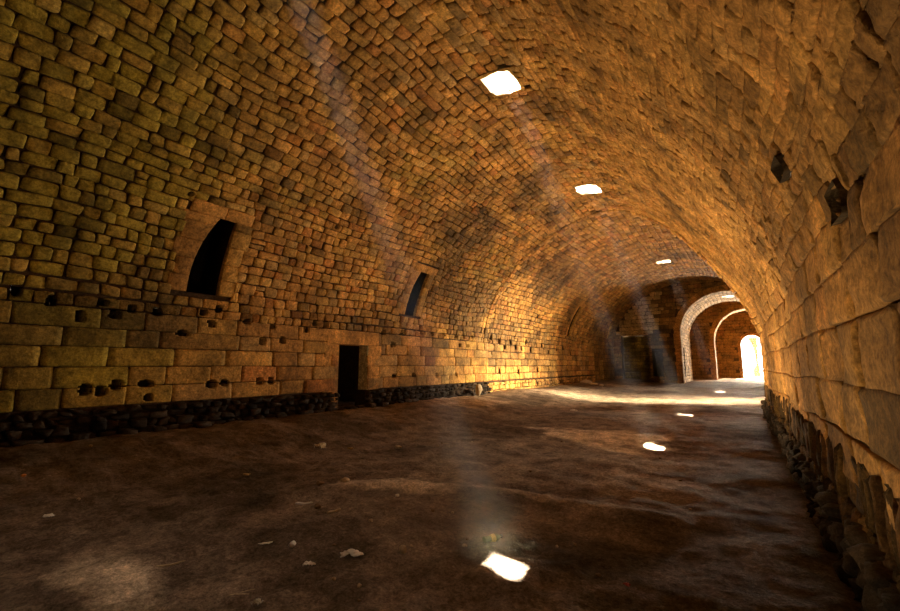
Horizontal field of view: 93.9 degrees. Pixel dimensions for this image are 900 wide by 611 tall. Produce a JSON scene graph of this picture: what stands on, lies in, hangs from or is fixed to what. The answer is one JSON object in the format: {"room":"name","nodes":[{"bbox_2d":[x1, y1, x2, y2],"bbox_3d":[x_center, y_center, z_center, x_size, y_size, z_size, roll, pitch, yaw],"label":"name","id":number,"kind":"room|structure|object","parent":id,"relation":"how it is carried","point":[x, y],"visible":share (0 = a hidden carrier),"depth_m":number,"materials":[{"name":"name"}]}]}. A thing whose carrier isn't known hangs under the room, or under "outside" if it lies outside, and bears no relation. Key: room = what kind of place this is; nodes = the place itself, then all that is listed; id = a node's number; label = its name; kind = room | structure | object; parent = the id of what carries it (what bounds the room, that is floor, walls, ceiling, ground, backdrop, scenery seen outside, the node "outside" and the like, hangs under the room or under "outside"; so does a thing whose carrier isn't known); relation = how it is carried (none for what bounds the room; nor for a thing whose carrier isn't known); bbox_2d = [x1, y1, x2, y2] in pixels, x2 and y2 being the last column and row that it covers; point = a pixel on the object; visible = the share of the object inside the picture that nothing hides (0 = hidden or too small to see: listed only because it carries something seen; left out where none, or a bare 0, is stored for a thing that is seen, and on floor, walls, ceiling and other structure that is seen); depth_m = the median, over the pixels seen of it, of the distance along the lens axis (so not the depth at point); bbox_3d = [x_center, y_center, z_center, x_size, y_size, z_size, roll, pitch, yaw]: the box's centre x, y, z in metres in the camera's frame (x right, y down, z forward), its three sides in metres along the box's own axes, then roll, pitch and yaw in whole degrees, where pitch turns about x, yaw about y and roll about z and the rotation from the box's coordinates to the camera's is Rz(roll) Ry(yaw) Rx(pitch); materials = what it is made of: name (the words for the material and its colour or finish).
{"room":"vaulted castle hall","nodes":[
{"label":"vaulted castle hall","id":0,"kind":"room"},
{"bbox_2d":[0,300,487,441],"bbox_3d":[-5.421,1.719,9.198,0.459,2.976,25.008,-5,-10,34],"label":"wall","id":1,"kind":"structure","parent":0,"point":[60,358],"depth_m":8.53,"materials":[{"name":"stone"}]},
{"bbox_2d":[0,382,491,447],"bbox_3d":[-5.179,2.404,8.933,0.409,0.783,25.073,-5,-10,34],"label":"stone wall base","id":2,"kind":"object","parent":1,"relation":"attached to","point":[58,433],"depth_m":8.63,"materials":[{"name":"stone"}]},
{"bbox_2d":[322,329,380,407],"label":"door","id":3,"kind":"structure","parent":1,"relation":"in","point":[351,348],"depth_m":13.22,"materials":[{"name":"stone"}]},
{"bbox_2d":[0,377,861,610],"bbox_3d":[12.093,4.825,24.082,18.600,0.557,70.000,-6,-10,35],"label":"floor","id":4,"kind":"structure","parent":0,"point":[748,540],"depth_m":4.57,"materials":[{"name":"brown soil"}]},
{"bbox_2d":[43,513,54,516],"bbox_3d":[-4.293,2.246,4.496,0.105,0.030,0.084,-1,-8,7],"label":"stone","id":5,"kind":"object","parent":4,"relation":"on","point":[50,514],"visible":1,"depth_m":4.48,"materials":[{"name":"brown stone"}]},
{"bbox_2d":[155,560,184,566],"bbox_3d":[-2.276,2.099,3.407,0.221,0.019,0.028,5,-9,-32],"label":"stick","id":6,"kind":"object","parent":4,"relation":"on","point":[165,565],"visible":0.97,"depth_m":3.40,"materials":[{"name":"brown wood"}]},
{"bbox_2d":[250,598,262,604],"bbox_3d":[-1.288,1.979,2.806,0.078,0.034,0.047,-3,-8,18],"label":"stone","id":7,"kind":"object","parent":4,"relation":"on","point":[258,600],"visible":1,"depth_m":2.80,"materials":[{"name":"brown stone"}]},
{"bbox_2d":[289,540,295,547],"bbox_3d":[-1.404,2.119,3.732,0.067,0.055,0.058,-6,-10,35],"label":"pebble","id":8,"kind":"object","parent":4,"relation":"on","point":[292,544],"visible":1,"depth_m":3.71,"materials":[{"name":"stone"}]},
{"bbox_2d":[295,502,312,504],"bbox_3d":[-1.717,2.324,4.940,0.200,0.031,0.037,1,-8,-5],"label":"stick","id":9,"kind":"object","parent":4,"relation":"on","point":[300,503],"visible":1,"depth_m":4.93,"materials":[{"name":"wood"}]},
{"bbox_2d":[302,561,315,564],"bbox_3d":[-1.137,2.090,3.408,0.108,0.022,0.062,0,-8,1],"label":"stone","id":10,"kind":"object","parent":4,"relation":"on","point":[305,562],"visible":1,"depth_m":3.39,"materials":[{"name":"brown stone"}]},
{"bbox_2d":[314,503,320,508],"bbox_3d":[-1.512,2.283,4.779,0.095,0.059,0.063,-6,-10,35],"label":"stone","id":11,"kind":"object","parent":4,"relation":"on","point":[317,505],"visible":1,"depth_m":4.76,"materials":[{"name":"brown stone"}]},
{"bbox_2d":[314,443,326,447],"bbox_3d":[-2.438,2.643,7.915,0.225,0.094,0.284,4,-9,-26],"label":"stone","id":12,"kind":"object","parent":4,"relation":"on","point":[321,445],"visible":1,"depth_m":7.88,"materials":[{"name":"brown stone"}]},
{"bbox_2d":[316,481,324,485],"bbox_3d":[-1.707,2.343,5.537,0.136,0.063,0.090,-6,-10,35],"label":"stone","id":13,"kind":"object","parent":4,"relation":"on","point":[318,483],"visible":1,"depth_m":5.51,"materials":[{"name":"brown stone"}]},
{"bbox_2d":[327,508,340,513],"bbox_3d":[-1.273,2.261,4.624,0.031,0.031,0.173,-7,-11,42],"label":"stick","id":14,"kind":"object","parent":4,"relation":"on","point":[338,509],"visible":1,"depth_m":4.60,"materials":[{"name":"brown wood"}]},
{"bbox_2d":[340,477,349,481],"bbox_3d":[-1.425,2.367,5.701,0.154,0.074,0.111,-6,-10,35],"label":"stone","id":15,"kind":"object","parent":4,"relation":"on","point":[345,479],"visible":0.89,"depth_m":5.66,"materials":[{"name":"stone"}]},
{"bbox_2d":[340,549,363,556],"bbox_3d":[-0.821,2.076,3.535,0.206,0.053,0.119,0,-8,1],"label":"stone","id":16,"kind":"object","parent":4,"relation":"on","point":[352,552],"visible":1,"depth_m":3.51,"materials":[{"name":"beige stone"}]},
{"bbox_2d":[399,545,406,553],"bbox_3d":[-0.403,2.083,3.594,0.062,0.069,0.059,-6,-10,35],"label":"stone","id":17,"kind":"object","parent":4,"relation":"on","point":[402,548],"visible":1,"depth_m":3.57,"materials":[{"name":"stone"}]},
{"bbox_2d":[475,384,481,395],"bbox_3d":[1.218,3.539,17.573,0.252,0.520,0.257,4,-9,-28],"label":"stone block","id":18,"kind":"object","parent":4,"relation":"on","point":[478,389],"visible":0.98,"depth_m":17.51,"materials":[{"name":"stone"}]},
{"bbox_2d":[482,533,502,542],"bbox_3d":[0.389,2.095,3.785,0.197,0.068,0.077,4,-9,-26],"label":"rock","id":19,"kind":"object","parent":4,"relation":"on","point":[493,537],"visible":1,"depth_m":3.75,"materials":[{"name":"beige stone"}]},
{"bbox_2d":[580,380,591,383],"bbox_3d":[9.101,5.136,28.135,0.819,0.345,0.552,-6,-10,35],"label":"boulder","id":20,"kind":"object","parent":4,"relation":"on","point":[582,381],"visible":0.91,"depth_m":27.93,"materials":[{"name":"stone"}]},
{"bbox_2d":[0,0,899,342],"bbox_3d":[-1.214,-2.562,6.798,11.096,5.294,25.015,-6,-10,35],"label":"ceiling","id":21,"kind":"structure","parent":0,"point":[364,144],"depth_m":7.48,"materials":[{"name":"brick"}]},
{"bbox_2d":[166,198,254,296],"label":"window","id":22,"kind":"structure","parent":21,"relation":"attached to","point":[208,231],"depth_m":9.39,"materials":[{"name":"stone"}]},
{"bbox_2d":[399,263,437,316],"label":"window","id":23,"kind":"structure","parent":21,"relation":"attached to","point":[419,281],"depth_m":15.07,"materials":[{"name":"stone"}]},
{"bbox_2d":[477,65,524,97],"bbox_3d":[1.110,-5.343,9.121,0.797,1.284,0.840,-6,-10,35],"label":"window","id":24,"kind":"structure","parent":21,"relation":"attached to","point":[498,82],"depth_m":9.38,"materials":[{"name":"stone"}]},
{"bbox_2d":[572,183,604,194],"bbox_3d":[4.761,-4.561,14.542,0.882,1.293,0.910,-6,-10,35],"label":"skylight","id":25,"kind":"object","parent":21,"relation":"attached to","point":[590,188],"depth_m":14.80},
{"bbox_2d":[487,213,719,391],"bbox_3d":[11.784,0.994,22.988,13.694,8.280,17.015,-6,-10,35],"label":"ceiling","id":26,"kind":"structure","parent":0,"point":[596,263],"depth_m":23.46,"materials":[{"name":"brick"}]},
{"bbox_2d":[565,303,585,336],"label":"window","id":27,"kind":"structure","parent":26,"relation":"attached to","point":[581,306],"depth_m":28.80,"materials":[{"name":"stone"}]},
{"bbox_2d":[655,259,671,263],"bbox_3d":[13.098,-3.253,25.869,0.860,1.219,0.860,-6,-10,35],"label":"window","id":28,"kind":"structure","parent":26,"relation":"attached to","point":[667,260],"depth_m":26.07,"materials":[{"name":"stone"}]},
{"bbox_2d":[594,275,723,380],"bbox_3d":[18.834,1.936,32.665,13.814,9.130,7.016,-6,-10,35],"label":"ceiling","id":29,"kind":"structure","parent":0,"point":[603,348],"depth_m":36.27,"materials":[{"name":"stone"}]},
{"bbox_2d":[600,360,603,378],"bbox_3d":[12.467,5.486,35.849,0.962,1.617,1.015,-6,-10,35],"label":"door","id":30,"kind":"structure","parent":29,"relation":"attached to","point":[601,361],"depth_m":36.06,"materials":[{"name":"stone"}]},
{"bbox_2d":[605,318,614,338],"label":"window","id":31,"kind":"structure","parent":29,"relation":"attached to","point":[612,321],"depth_m":37.62,"materials":[{"name":"stone"}]},
{"bbox_2d":[613,280,730,383],"bbox_3d":[20.932,2.317,35.604,14.300,9.464,0.442,-6,-10,35],"label":"wall","id":32,"kind":"structure","parent":0,"point":[658,315],"depth_m":36.87,"materials":[{"name":"brick"}]},
{"bbox_2d":[621,335,650,380],"bbox_3d":[17.053,4.904,38.356,2.650,4.550,0.840,-6,-10,35],"label":"door","id":33,"kind":"structure","parent":32,"relation":"in","point":[635,349],"depth_m":38.70,"materials":[{"name":"stone"}]},
{"bbox_2d":[652,350,663,375],"bbox_3d":[18.738,5.151,37.575,0.821,2.322,1.662,-6,-10,35],"label":"door","id":34,"kind":"structure","parent":32,"relation":"in","point":[657,356],"depth_m":38.24,"materials":[{"name":"stone"}]},
{"bbox_2d":[680,290,739,382],"bbox_3d":[24.395,3.131,37.179,7.892,8.030,7.010,-6,-10,35],"label":"arch","id":35,"kind":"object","parent":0,"point":[706,301],"depth_m":38.20,"materials":[{"name":"stone"}]},
{"bbox_2d":[690,301,744,379],"bbox_3d":[29.391,3.470,43.005,11.024,9.256,0.438,-6,-10,35],"label":"wall","id":36,"kind":"structure","parent":0,"point":[703,328],"depth_m":44.34,"materials":[{"name":"brick"}]},
{"bbox_2d":[714,309,744,379],"bbox_3d":[30.490,4.151,42.949,5.910,7.629,1.612,-6,-10,35],"label":"ceiling","id":37,"kind":"structure","parent":0,"point":[732,312],"depth_m":44.16,"materials":[{"name":"stone"}]},
{"bbox_2d":[715,310,758,377],"bbox_3d":[34.503,4.544,49.098,8.112,8.840,0.441,-6,-10,35],"label":"wall","id":38,"kind":"structure","parent":0,"point":[732,330],"depth_m":49.65,"materials":[{"name":"brick"}]},
{"bbox_2d":[744,374,763,377],"bbox_3d":[45.521,10.015,60.018,32.000,0.325,28.100,-6,-10,35],"label":"ground","id":39,"kind":"structure","parent":0,"point":[745,375],"depth_m":56.37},
{"bbox_2d":[749,338,760,376],"bbox_3d":[39.387,6.734,54.289,0.891,5.095,0.800,-6,-10,35],"label":"pier","id":40,"kind":"object","parent":39,"relation":"on","point":[753,341],"visible":0.98,"depth_m":53.88,"materials":[{"name":"stone"}]},
{"bbox_2d":[759,115,899,529],"bbox_3d":[3.026,0.904,3.278,0.164,2.930,25.010,-6,-10,34],"label":"wall","id":41,"kind":"structure","parent":0,"point":[831,348],"depth_m":2.57,"materials":[{"name":"stone"}]},
{"bbox_2d":[760,384,899,610],"bbox_3d":[2.985,1.577,3.207,0.258,1.109,25.054,-5,-10,34],"label":"stone wall base","id":42,"kind":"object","parent":41,"relation":"attached to","point":[864,541],"depth_m":3.10,"materials":[{"name":"stone"}]}
]}

